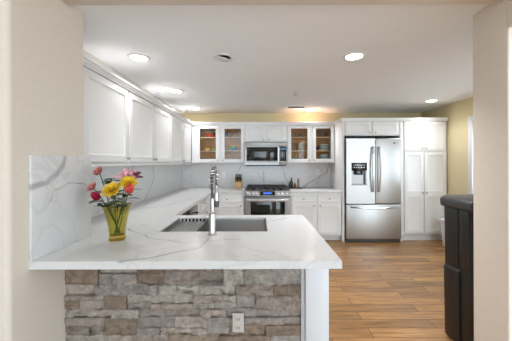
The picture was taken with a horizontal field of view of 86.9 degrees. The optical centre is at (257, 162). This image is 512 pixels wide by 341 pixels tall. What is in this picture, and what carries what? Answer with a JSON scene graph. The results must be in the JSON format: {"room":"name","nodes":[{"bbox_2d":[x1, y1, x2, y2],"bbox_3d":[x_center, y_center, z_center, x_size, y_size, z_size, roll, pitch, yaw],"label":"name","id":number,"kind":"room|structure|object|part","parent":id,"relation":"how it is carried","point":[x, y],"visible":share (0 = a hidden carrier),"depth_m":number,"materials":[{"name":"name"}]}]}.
{"room":"kitchen","nodes":[
{"label":"kitchen","id":0,"kind":"room"},
{"bbox_2d":[83,49,181,114],"bbox_3d":[-1.600,0.195,3.641,0.127,2.385,3.678,0,0,0],"label":"wall","id":1,"kind":"structure","parent":0,"point":[85,53],"depth_m":3.09,"materials":[{"name":"paint"}]},
{"bbox_2d":[83,66,129,163],"bbox_3d":[-1.384,-0.354,2.232,0.306,0.726,0.816,0,0,0],"label":"upper cabinet","id":2,"kind":"object","parent":1,"relation":"attached to","point":[105,103],"visible":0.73,"depth_m":2.23,"materials":[{"name":"white wood"}]},
{"bbox_2d":[91,164,182,217],"bbox_3d":[-1.528,0.256,3.642,0.016,0.494,3.677,0,0,0],"label":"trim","id":3,"kind":"structure","parent":1,"relation":"attached to","point":[157,180],"depth_m":3.59,"materials":[{"name":"white stone"}]},
{"bbox_2d":[127,91,169,162],"bbox_3d":[-1.384,-0.354,3.271,0.306,0.726,1.259,0,0,0],"label":"upper cabinet","id":4,"kind":"object","parent":1,"relation":"attached to","point":[148,124],"visible":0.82,"depth_m":3.08,"materials":[{"name":"white wood"}]},
{"bbox_3d":[-1.273,-0.352,2.960,0.021,0.695,0.610,0,0,0],"label":"door","id":5,"kind":"part","parent":4,"relation":"part of","materials":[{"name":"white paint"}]},
{"bbox_3d":[-1.273,-0.352,3.582,0.021,0.695,0.610,0,0,0],"label":"door","id":6,"kind":"part","parent":4,"relation":"part of","materials":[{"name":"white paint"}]},
{"bbox_2d":[169,114,190,162],"bbox_3d":[-1.384,-0.354,4.526,0.306,0.726,1.249,0,0,0],"label":"upper cabinet","id":7,"kind":"object","parent":1,"relation":"attached to","point":[180,131],"visible":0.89,"depth_m":4.37,"materials":[{"name":"white wood"}]},
{"bbox_3d":[-1.273,-0.352,4.222,0.021,0.695,0.613,0,0,0],"label":"door","id":8,"kind":"part","parent":7,"relation":"part of","materials":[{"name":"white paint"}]},
{"bbox_3d":[-1.273,-0.352,4.822,0.021,0.695,0.563,0,0,0],"label":"door","id":9,"kind":"part","parent":7,"relation":"part of","materials":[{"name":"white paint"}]},
{"bbox_2d":[0,0,503,340],"bbox_3d":[-1.066,-0.151,1.530,5.077,3.074,0.545,0,0,0],"label":"wall","id":10,"kind":"structure","parent":0,"point":[41,41],"depth_m":1.41,"materials":[{"name":"beige paint"}]},
{"bbox_2d":[29,155,90,260],"bbox_3d":[-1.155,0.232,1.614,0.015,0.542,0.492,0,0,0],"label":"backsplash","id":11,"kind":"structure","parent":10,"relation":"attached to","point":[59,206],"depth_m":1.54,"materials":[{"name":"white stone"}]},
{"bbox_2d":[91,163,190,166],"bbox_3d":[-1.276,0.020,3.474,0.023,0.023,3.302,0,0,0],"label":"trim","id":12,"kind":"structure","parent":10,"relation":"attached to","point":[110,164],"depth_m":2.72,"materials":[{"name":"white wood"}]},
{"bbox_2d":[83,54,447,125],"bbox_3d":[1.000,-0.740,3.493,4.590,0.062,3.339,0,0,0],"label":"trim","id":13,"kind":"structure","parent":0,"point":[88,63],"depth_m":4.67,"materials":[{"name":"white wood"}]},
{"bbox_2d":[76,4,488,112],"bbox_3d":[0.888,-1.057,3.631,5.067,0.106,3.954,0,0,0],"label":"ceiling","id":14,"kind":"structure","parent":0,"point":[416,54],"depth_m":2.54,"materials":[{"name":"white paint"}]},
{"bbox_2d":[127,53,149,61],"bbox_3d":[-1.134,-0.993,2.565,0.204,0.010,0.204,0,0,0],"label":"recessed light","id":15,"kind":"object","parent":14,"relation":"in","point":[137,57],"visible":1,"depth_m":2.55,"materials":[{"name":"white glass"}]},
{"bbox_2d":[168,89,182,92],"bbox_3d":[-1.143,-0.993,3.752,0.204,0.010,0.204,0,0,0],"label":"recessed light","id":16,"kind":"object","parent":14,"relation":"in","point":[169,90],"visible":1,"depth_m":3.73,"materials":[{"name":"white glass"}]},
{"bbox_2d":[212,53,233,61],"bbox_3d":[-0.334,-0.982,2.565,0.204,0.058,0.204,0,0,0],"label":"light","id":17,"kind":"object","parent":14,"relation":"attached to","point":[222,57],"visible":1,"depth_m":2.52,"materials":[{"name":"white paint"}]},
{"bbox_2d":[287,106,305,107],"bbox_3d":[0.689,-0.998,4.876,0.313,0.010,0.170,0,0,0],"label":"ceiling vent","id":18,"kind":"object","parent":14,"relation":"in","point":[288,106],"visible":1,"depth_m":4.84,"materials":[{"name":"white metal"}]},
{"bbox_2d":[343,52,365,60],"bbox_3d":[0.905,-0.999,2.544,0.204,0.010,0.204,0,0,0],"label":"recessed light","id":19,"kind":"object","parent":14,"relation":"in","point":[352,56],"visible":1,"depth_m":2.54,"materials":[{"name":"white glass"}]},
{"bbox_2d":[424,99,438,101],"bbox_3d":[2.828,-1.004,4.399,0.204,0.010,0.204,0,0,0],"label":"recessed light","id":20,"kind":"object","parent":14,"relation":"in","point":[431,100],"visible":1,"depth_m":4.37,"materials":[{"name":"white glass"}]},
{"bbox_2d":[182,113,420,162],"bbox_3d":[0.891,0.189,5.544,5.109,2.385,0.127,0,0,0],"label":"wall","id":21,"kind":"structure","parent":0,"point":[194,117],"depth_m":5.48,"materials":[{"name":"yellow paint"}]},
{"bbox_2d":[192,125,244,162],"bbox_3d":[-0.756,-0.356,5.289,1.009,0.726,0.380,0,0,0],"label":"display cabinet","id":22,"kind":"object","parent":21,"relation":"attached to","point":[220,142],"visible":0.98,"depth_m":5.15,"materials":[{"name":"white wood"}]},
{"bbox_3d":[-0.954,-0.353,5.141,0.422,0.695,0.021,0,0,0],"label":"door","id":23,"kind":"part","parent":22,"relation":"part of","materials":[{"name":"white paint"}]},
{"bbox_2d":[204,133,215,136],"bbox_3d":[-0.940,-0.529,5.279,0.223,0.080,0.223,0,0,0],"label":"bowl","id":24,"kind":"object","parent":22,"relation":"in","point":[206,134],"visible":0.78,"depth_m":5.21,"materials":[{"name":"red ceramic"}]},
{"bbox_2d":[200,137,240,138],"bbox_3d":[-0.756,-0.480,5.321,0.970,0.017,0.276,0,0,0],"label":"shelf","id":25,"kind":"object","parent":22,"relation":"attached to","point":[200,137],"depth_m":5.18,"materials":[{"name":"brown wood"}]},
{"bbox_2d":[200,150,240,151],"bbox_3d":[-0.755,-0.222,5.321,0.970,0.017,0.276,0,0,0],"label":"shelf","id":26,"kind":"object","parent":22,"relation":"attached to","point":[200,150],"depth_m":5.22,"materials":[{"name":"brown wood"}]},
{"bbox_3d":[-0.480,-0.354,5.141,0.428,0.695,0.021,0,0,0],"label":"door","id":27,"kind":"part","parent":22,"relation":"part of","materials":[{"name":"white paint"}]},
{"bbox_2d":[183,163,329,186],"bbox_3d":[-0.029,0.252,5.472,2.984,0.494,0.016,0,0,0],"label":"backsplash","id":28,"kind":"structure","parent":21,"relation":"attached to","point":[194,174],"depth_m":5.46,"materials":[{"name":"white stone"}]},
{"bbox_2d":[245,125,286,141],"bbox_3d":[0.152,-0.557,5.289,0.806,0.329,0.380,0,0,0],"label":"upper cabinet","id":29,"kind":"object","parent":21,"relation":"attached to","point":[253,133],"visible":0.94,"depth_m":5.13,"materials":[{"name":"white wood"}]},
{"bbox_3d":[-0.045,-0.555,5.141,0.383,0.295,0.021,0,0,0],"label":"door","id":30,"kind":"part","parent":29,"relation":"part of","materials":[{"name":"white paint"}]},
{"bbox_2d":[245,142,287,165],"bbox_3d":[0.153,-0.161,5.230,0.801,0.453,0.467,0,0,0],"label":"microwave","id":31,"kind":"object","parent":29,"relation":"attached to","point":[256,153],"visible":1,"depth_m":5.04,"materials":[{"name":"silver metal"}]},
{"bbox_3d":[0.073,-0.130,5.058,0.641,0.358,0.028,0,0,0],"label":"door","id":32,"kind":"part","parent":31,"relation":"part of","materials":[{"name":"silver metal"}]},
{"bbox_3d":[0.476,-0.131,5.059,0.157,0.358,0.026,0,0,0],"label":"control panel","id":33,"kind":"part","parent":31,"relation":"part of","materials":[{"name":"silver metal"}]},
{"bbox_3d":[0.350,-0.556,5.141,0.383,0.295,0.021,0,0,0],"label":"door","id":34,"kind":"part","parent":29,"relation":"part of","materials":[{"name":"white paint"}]},
{"bbox_2d":[287,125,334,162],"bbox_3d":[1.008,-0.360,5.289,0.903,0.726,0.380,0,0,0],"label":"display cabinet","id":35,"kind":"object","parent":21,"relation":"attached to","point":[312,137],"visible":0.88,"depth_m":5.15,"materials":[{"name":"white wood"}]},
{"bbox_3d":[0.786,-0.357,5.141,0.429,0.695,0.021,0,0,0],"label":"door","id":36,"kind":"part","parent":35,"relation":"part of","materials":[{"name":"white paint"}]},
{"bbox_2d":[291,137,330,138],"bbox_3d":[1.008,-0.485,5.321,0.864,0.017,0.276,0,0,0],"label":"shelf","id":37,"kind":"object","parent":35,"relation":"attached to","point":[291,137],"depth_m":5.18,"materials":[{"name":"brown wood"}]},
{"bbox_2d":[291,150,330,151],"bbox_3d":[1.008,-0.226,5.321,0.864,0.017,0.276,0,0,0],"label":"shelf","id":38,"kind":"object","parent":35,"relation":"attached to","point":[291,150],"depth_m":5.18,"materials":[{"name":"brown wood"}]},
{"bbox_3d":[1.245,-0.358,5.141,0.404,0.695,0.021,0,0,0],"label":"door","id":39,"kind":"part","parent":35,"relation":"part of","materials":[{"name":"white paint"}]},
{"bbox_2d":[325,240,453,340],"bbox_3d":[0.110,1.425,0.419,8.692,0.085,10.377,0,0,0],"label":"floor","id":40,"kind":"structure","parent":0,"point":[382,291],"depth_m":2.87,"materials":[{"name":"brown wood"}]},
{"bbox_2d":[182,204,199,214],"bbox_3d":[-1.121,0.965,3.214,0.786,0.843,0.657,0,0,0],"label":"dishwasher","id":41,"kind":"object","parent":40,"relation":"on","point":[194,210],"visible":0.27,"depth_m":3.30,"materials":[{"name":"grey metal"}]},
{"bbox_2d":[198,195,210,214],"bbox_3d":[-1.148,0.965,4.512,0.771,0.843,1.933,0,0,0],"label":"base cabinet","id":42,"kind":"object","parent":40,"relation":"on","point":[204,205],"visible":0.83,"depth_m":4.05,"materials":[{"name":"white wood"}]},
{"bbox_2d":[29,187,341,269],"bbox_3d":[-0.547,0.521,3.416,1.946,0.040,4.097,0,0,0],"label":"countertop","id":43,"kind":"structure","parent":42,"relation":"on","point":[289,241],"depth_m":1.63,"materials":[{"name":"white stone"}]},
{"bbox_2d":[208,166,218,235],"bbox_3d":[-0.315,0.261,1.961,0.064,0.478,0.266,0,0,0],"label":"faucet","id":44,"kind":"object","parent":43,"relation":"on","point":[214,202],"visible":1,"depth_m":1.85,"materials":[{"name":"metal"}]},
{"bbox_2d":[164,219,266,231],"bbox_3d":[-0.324,0.630,2.207,0.786,0.235,0.500,0,0,0],"label":"sink","id":45,"kind":"object","parent":43,"relation":"in","point":[222,225],"visible":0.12,"depth_m":2.45,"materials":[{"name":"grey metal"}]},
{"bbox_2d":[162,217,207,231],"bbox_3d":[-0.582,0.506,2.207,0.259,0.070,0.486,0,0,0],"label":"colander","id":46,"kind":"object","parent":45,"relation":"on","point":[181,225],"visible":0.66,"depth_m":2.27,"materials":[{"name":"metal"}]},
{"bbox_2d":[235,177,241,188],"bbox_3d":[-0.381,0.395,5.268,0.127,0.210,0.211,0,0,0],"label":"knife block","id":47,"kind":"object","parent":43,"relation":"on","point":[238,185],"visible":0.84,"depth_m":5.17,"materials":[{"name":"brown wood"}]},
{"bbox_3d":[-0.919,0.388,1.765,0.176,0.228,0.175,0,0,0],"label":"flower vase","id":48,"kind":"object","parent":43,"relation":"on","visible":0},
{"bbox_2d":[86,182,120,231],"bbox_3d":[-1.012,0.293,1.761,0.191,0.341,0.117,0,0,-40],"label":"carnation","id":49,"kind":"object","parent":48,"relation":"in","point":[91,186],"visible":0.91,"depth_m":1.71,"materials":[{"name":"pink plant"}]},
{"bbox_2d":[89,191,118,230],"bbox_3d":[-0.963,0.320,1.704,0.107,0.285,0.187,0,0,35],"label":"rose","id":50,"kind":"object","parent":48,"relation":"in","point":[94,195],"visible":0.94,"depth_m":1.67,"materials":[{"name":"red plant"}]},
{"bbox_3d":[-0.957,0.346,1.738,0.013,0.232,0.124,0,0,43],"label":"stem","id":51,"kind":"part","parent":50,"relation":"part of","materials":[{"name":"green plant"}]},
{"bbox_2d":[92,166,120,232],"bbox_3d":[-0.986,0.243,1.766,0.176,0.440,0.104,0,0,0],"label":"carnation","id":52,"kind":"object","parent":48,"relation":"in","point":[98,170],"visible":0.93,"depth_m":1.76,"materials":[{"name":"pink plant"}]},
{"bbox_3d":[-0.965,0.268,1.762,0.134,0.388,0.006,0,0,-2],"label":"stem","id":53,"kind":"part","parent":52,"relation":"part of","materials":[{"name":"green plant"}]},
{"bbox_2d":[103,178,119,232],"bbox_3d":[-0.970,0.280,1.781,0.115,0.360,0.131,0,0,0],"label":"sprig","id":54,"kind":"object","parent":48,"relation":"in","point":[106,179],"visible":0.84,"depth_m":1.77,"materials":[{"name":"green plant"}]},
{"bbox_2d":[100,182,127,223],"bbox_3d":[-0.914,0.291,1.709,0.132,0.341,0.132,0,0,13],"label":"chrysanthemum","id":55,"kind":"object","parent":48,"relation":"in","point":[112,189],"visible":0.99,"depth_m":1.69,"materials":[{"name":"yellow plant"}]},
{"bbox_2d":[113,168,135,233],"bbox_3d":[-0.877,0.248,1.779,0.141,0.427,0.148,0,0,-41],"label":"lily","id":56,"kind":"object","parent":48,"relation":"in","point":[128,173],"visible":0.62,"depth_m":1.77,"materials":[{"name":"pink plant"}]},
{"bbox_2d":[112,176,138,231],"bbox_3d":[-0.861,0.274,1.727,0.158,0.377,0.159,0,0,-37],"label":"chrysanthemum","id":57,"kind":"object","parent":48,"relation":"in","point":[125,180],"visible":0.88,"depth_m":1.71,"materials":[{"name":"yellow plant"}]},
{"bbox_2d":[114,183,139,233],"bbox_3d":[-0.851,0.294,1.703,0.202,0.336,0.105,0,0,25],"label":"rose","id":58,"kind":"object","parent":48,"relation":"in","point":[129,188],"visible":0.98,"depth_m":1.68,"materials":[{"name":"pink plant"}]},
{"bbox_3d":[-0.865,0.324,1.723,0.152,0.277,0.016,0,0,27],"label":"stem","id":59,"kind":"part","parent":58,"relation":"part of","materials":[{"name":"green plant"}]},
{"bbox_2d":[113,170,142,233],"bbox_3d":[-0.852,0.255,1.769,0.193,0.414,0.112,0,0,-33],"label":"lily","id":60,"kind":"object","parent":48,"relation":"in","point":[137,173],"visible":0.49,"depth_m":1.79,"materials":[{"name":"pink plant"}]},
{"bbox_3d":[-0.873,0.282,1.781,0.094,0.359,0.016,0,0,-35],"label":"stem","id":61,"kind":"part","parent":60,"relation":"part of","materials":[{"name":"green plant"}]},
{"bbox_3d":[-0.806,0.627,3.933,0.021,0.142,0.445,0,0,0],"label":"drawer","id":62,"kind":"part","parent":42,"relation":"part of","materials":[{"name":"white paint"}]},
{"bbox_2d":[213,193,243,214],"bbox_3d":[-0.517,0.963,5.082,0.548,0.843,0.794,0,0,0],"label":"base cabinet","id":63,"kind":"object","parent":40,"relation":"on","point":[229,203],"visible":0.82,"depth_m":4.72,"materials":[{"name":"white wood"}]},
{"bbox_3d":[-0.476,0.627,4.728,0.432,0.142,0.021,0,0,0],"label":"drawer","id":64,"kind":"part","parent":63,"relation":"part of","materials":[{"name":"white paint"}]},
{"bbox_3d":[-0.475,0.992,4.728,0.432,0.547,0.021,0,0,0],"label":"door","id":65,"kind":"part","parent":63,"relation":"part of","materials":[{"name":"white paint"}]},
{"bbox_2d":[244,185,290,214],"bbox_3d":[0.167,0.912,5.031,0.808,0.941,0.834,0,0,0],"label":"gas range","id":66,"kind":"object","parent":40,"relation":"on","point":[258,199],"visible":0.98,"depth_m":4.68,"materials":[{"name":"silver metal"}]},
{"bbox_2d":[244,197,290,214],"bbox_3d":[0.167,0.912,5.083,0.808,0.814,0.710,0,0,0],"label":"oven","id":67,"kind":"object","parent":66,"relation":"in","point":[244,197],"depth_m":4.73,"materials":[{"name":"silver metal"}]},
{"bbox_3d":[0.167,0.885,4.703,0.782,0.562,0.048,0,0,0],"label":"oven door","id":68,"kind":"part","parent":66,"relation":"part of","materials":[{"name":"silver metal"}]},
{"bbox_3d":[0.166,0.643,4.647,0.716,0.026,0.066,0,0,0],"label":"handle","id":69,"kind":"part","parent":66,"relation":"part of","materials":[{"name":"silver metal"}]},
{"bbox_2d":[244,188,290,190],"bbox_3d":[0.166,0.495,5.067,0.808,0.018,0.763,0,0,0],"label":"cooktop","id":70,"kind":"object","parent":66,"relation":"in","point":[246,189],"depth_m":4.86,"materials":[{"name":"black metal"}]},
{"bbox_3d":[0.166,0.542,4.689,0.808,0.109,0.075,0,0,0],"label":"control panel","id":71,"kind":"part","parent":66,"relation":"part of","materials":[{"name":"silver metal"}]},
{"bbox_3d":[0.165,0.533,4.662,0.263,0.072,0.023,0,0,0],"label":"display glass","id":72,"kind":"part","parent":66,"relation":"part of","materials":[{"name":"glass"}]},
{"bbox_2d":[291,193,340,239],"bbox_3d":[1.020,0.959,5.082,0.887,0.843,0.794,0,0,0],"label":"base cabinet","id":73,"kind":"object","parent":40,"relation":"on","point":[322,211],"visible":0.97,"depth_m":4.72,"materials":[{"name":"white wood"}]},
{"bbox_3d":[0.806,0.623,4.728,0.417,0.142,0.021,0,0,0],"label":"drawer","id":74,"kind":"part","parent":73,"relation":"part of","materials":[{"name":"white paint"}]},
{"bbox_3d":[0.807,0.989,4.728,0.417,0.547,0.021,0,0,0],"label":"door","id":75,"kind":"part","parent":73,"relation":"part of","materials":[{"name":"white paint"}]},
{"bbox_2d":[290,187,341,192],"bbox_3d":[1.018,0.517,5.091,0.887,0.040,0.747,0,0,0],"label":"countertop","id":76,"kind":"structure","parent":73,"relation":"on","point":[305,189],"depth_m":4.79,"materials":[{"name":"white stone"}]},
{"bbox_3d":[1.247,0.622,4.728,0.402,0.142,0.021,0,0,0],"label":"drawer","id":77,"kind":"part","parent":73,"relation":"part of","materials":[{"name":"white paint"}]},
{"bbox_3d":[1.248,0.988,4.728,0.402,0.547,0.021,0,0,0],"label":"door","id":78,"kind":"part","parent":73,"relation":"part of","materials":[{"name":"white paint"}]},
{"bbox_2d":[305,269,328,340],"bbox_3d":[-0.187,0.962,2.078,1.210,0.843,0.975,0,0,0],"label":"base cabinet","id":79,"kind":"object","parent":40,"relation":"on","point":[316,280],"visible":0.05,"depth_m":1.59,"materials":[{"name":"white wood"}]},
{"bbox_2d":[330,121,402,241],"bbox_3d":[1.989,0.326,5.072,1.052,2.104,0.815,0,0,0],"label":"refrigerator surround","id":80,"kind":"object","parent":40,"relation":"on","point":[342,130],"visible":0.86,"depth_m":4.71,"materials":[{"name":"white wood"}]},
{"bbox_3d":[1.484,0.327,5.088,0.040,2.104,0.783,0,0,0],"label":"panel","id":81,"kind":"part","parent":80,"relation":"part of","materials":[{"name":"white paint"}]},
{"bbox_3d":[1.752,-0.595,4.706,0.454,0.226,0.021,0,0,0],"label":"door","id":82,"kind":"part","parent":80,"relation":"part of","materials":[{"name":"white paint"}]},
{"bbox_3d":[2.224,-0.596,4.706,0.462,0.226,0.021,0,0,0],"label":"door","id":83,"kind":"part","parent":80,"relation":"part of","materials":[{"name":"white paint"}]},
{"bbox_3d":[2.495,0.325,5.088,0.040,2.104,0.783,0,0,0],"label":"panel","id":84,"kind":"part","parent":80,"relation":"part of","materials":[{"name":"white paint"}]},
{"bbox_2d":[344,138,400,241],"bbox_3d":[1.990,0.474,4.977,0.941,1.807,0.857,0,0,0],"label":"refrigerator","id":85,"kind":"object","parent":40,"relation":"on","point":[372,166],"visible":0.98,"depth_m":4.63,"materials":[{"name":"grey metal"}]},
{"bbox_2d":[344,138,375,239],"bbox_3d":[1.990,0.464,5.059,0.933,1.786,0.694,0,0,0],"label":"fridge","id":86,"kind":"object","parent":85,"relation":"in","point":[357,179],"depth_m":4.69,"materials":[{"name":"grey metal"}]},
{"bbox_3d":[1.764,0.148,4.673,0.491,1.122,0.076,0,0,0],"label":"door","id":87,"kind":"part","parent":85,"relation":"part of","materials":[{"name":"silver metal"}]},
{"bbox_3d":[1.956,0.117,4.593,0.041,0.782,0.088,0,0,0],"label":"handle","id":88,"kind":"part","parent":85,"relation":"part of","materials":[{"name":"metal"}]},
{"bbox_3d":[1.991,1.019,4.673,0.941,0.596,0.076,0,0,0],"label":"freezer drawer","id":89,"kind":"part","parent":85,"relation":"part of","materials":[{"name":"silver metal"}]},
{"bbox_3d":[1.990,0.769,4.597,0.826,0.045,0.079,0,0,0],"label":"handle","id":90,"kind":"part","parent":85,"relation":"part of","materials":[{"name":"metal"}]},
{"bbox_3d":[2.068,0.116,4.593,0.041,0.782,0.088,0,0,0],"label":"handle","id":91,"kind":"part","parent":85,"relation":"part of","materials":[{"name":"metal"}]},
{"bbox_3d":[2.237,0.147,4.673,0.444,1.122,0.076,0,0,0],"label":"door","id":92,"kind":"part","parent":85,"relation":"part of","materials":[{"name":"silver metal"}]},
{"bbox_2d":[402,122,446,239],"bbox_3d":[2.907,0.324,5.072,0.780,2.104,0.815,0,0,0],"label":"pantry cabinet","id":93,"kind":"object","parent":40,"relation":"on","point":[424,144],"visible":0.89,"depth_m":4.71,"materials":[{"name":"white wood"}]},
{"bbox_3d":[2.717,0.520,4.706,0.332,1.404,0.021,0,0,0],"label":"door","id":94,"kind":"part","parent":93,"relation":"part of","materials":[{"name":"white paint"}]},
{"bbox_3d":[2.714,-0.459,4.706,0.332,0.501,0.021,0,0,0],"label":"door","id":95,"kind":"part","parent":93,"relation":"part of","materials":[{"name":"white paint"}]},
{"bbox_3d":[3.084,0.519,4.706,0.373,1.404,0.021,0,0,0],"label":"door","id":96,"kind":"part","parent":93,"relation":"part of","materials":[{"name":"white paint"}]},
{"bbox_3d":[3.081,-0.460,4.706,0.373,0.501,0.021,0,0,0],"label":"door","id":97,"kind":"part","parent":93,"relation":"part of","materials":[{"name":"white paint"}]},
{"bbox_2d":[438,218,444,245],"bbox_3d":[3.150,1.145,4.367,0.288,0.460,0.306,0,0,0],"label":"waste bin","id":98,"kind":"object","parent":40,"relation":"on","point":[442,220],"visible":0.25,"depth_m":4.44,"materials":[{"name":"white plastic"}]},
{"bbox_2d":[440,194,473,340],"bbox_3d":[1.787,0.819,2.039,0.601,1.119,0.342,0,0,0],"label":"cabinet","id":99,"kind":"object","parent":40,"relation":"on","point":[458,209],"visible":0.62,"depth_m":2.02,"materials":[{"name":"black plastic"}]},
{"bbox_3d":[1.504,1.088,2.094,0.021,0.561,0.159,0,0,0],"label":"panel","id":100,"kind":"part","parent":99,"relation":"part of","materials":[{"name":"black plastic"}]},
{"bbox_3d":[1.786,0.305,2.046,0.601,0.092,0.329,0,0,0],"label":"lid","id":101,"kind":"part","parent":99,"relation":"part of","materials":[{"name":"grey plastic"}]},
{"bbox_2d":[421,97,473,194],"bbox_3d":[3.393,0.182,3.668,0.148,2.385,3.625,0,0,0],"label":"wall","id":102,"kind":"structure","parent":0,"point":[457,113],"depth_m":4.51,"materials":[{"name":"yellow paint"}]},
{"bbox_2d":[468,116,472,193],"bbox_3d":[3.339,-0.056,3.646,0.148,1.325,1.198,0,0,0],"label":"window","id":103,"kind":"structure","parent":102,"relation":"in","point":[470,118],"depth_m":4.19,"materials":[{"name":"white paint"}]},
{"bbox_2d":[473,0,511,340],"bbox_3d":[1.923,-0.159,1.722,0.901,3.074,0.265,0,0,0],"label":"wall","id":104,"kind":"structure","parent":0,"point":[492,37],"depth_m":1.69,"materials":[{"name":"beige paint"}]},
{"bbox_2d":[508,0,511,27],"bbox_3d":[1.568,-0.158,-1.590,0.191,3.074,6.360,0,0,0],"label":"wall","id":105,"kind":"structure","parent":0,"point":[509,1],"depth_m":1.58,"materials":[{"name":"beige paint"}]},
{"bbox_3d":[-0.397,0.962,1.760,1.530,0.844,0.127,0,0,0],"label":"wall","id":106,"kind":"structure","parent":0,"visible":0},
{"bbox_2d":[64,269,300,340],"bbox_3d":[-0.452,0.963,1.642,1.417,0.845,0.108,0,0,0],"label":"stone veneer panel","id":107,"kind":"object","parent":106,"relation":"attached to","point":[100,304],"depth_m":1.62,"materials":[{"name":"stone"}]},
{"bbox_2d":[232,313,243,331],"bbox_3d":[-0.118,0.955,1.605,0.068,0.112,0.012,0,0,0],"label":"electrical outlet","id":108,"kind":"object","parent":106,"relation":"attached to","point":[237,318],"visible":1,"depth_m":1.60,"materials":[{"name":"beige plastic"}]},
{"bbox_2d":[235,316,240,321],"bbox_3d":[-0.118,0.930,1.603,0.034,0.032,0.004,0,0,0],"label":"socket","id":109,"kind":"object","parent":108,"relation":"attached to","point":[237,318],"depth_m":1.60,"materials":[{"name":"beige plastic"}]},
{"bbox_2d":[235,325,240,329],"bbox_3d":[-0.118,0.981,1.603,0.034,0.032,0.004,0,0,0],"label":"socket","id":110,"kind":"object","parent":108,"relation":"attached to","point":[237,327],"depth_m":1.60,"materials":[{"name":"beige plastic"}]},
{"bbox_2d":[300,269,304,340],"bbox_3d":[0.270,0.961,1.659,0.021,0.844,0.074,0,0,0],"label":"trim","id":111,"kind":"structure","parent":106,"relation":"attached to","point":[302,295],"depth_m":1.62,"materials":[{"name":"white paint"}]}
]}

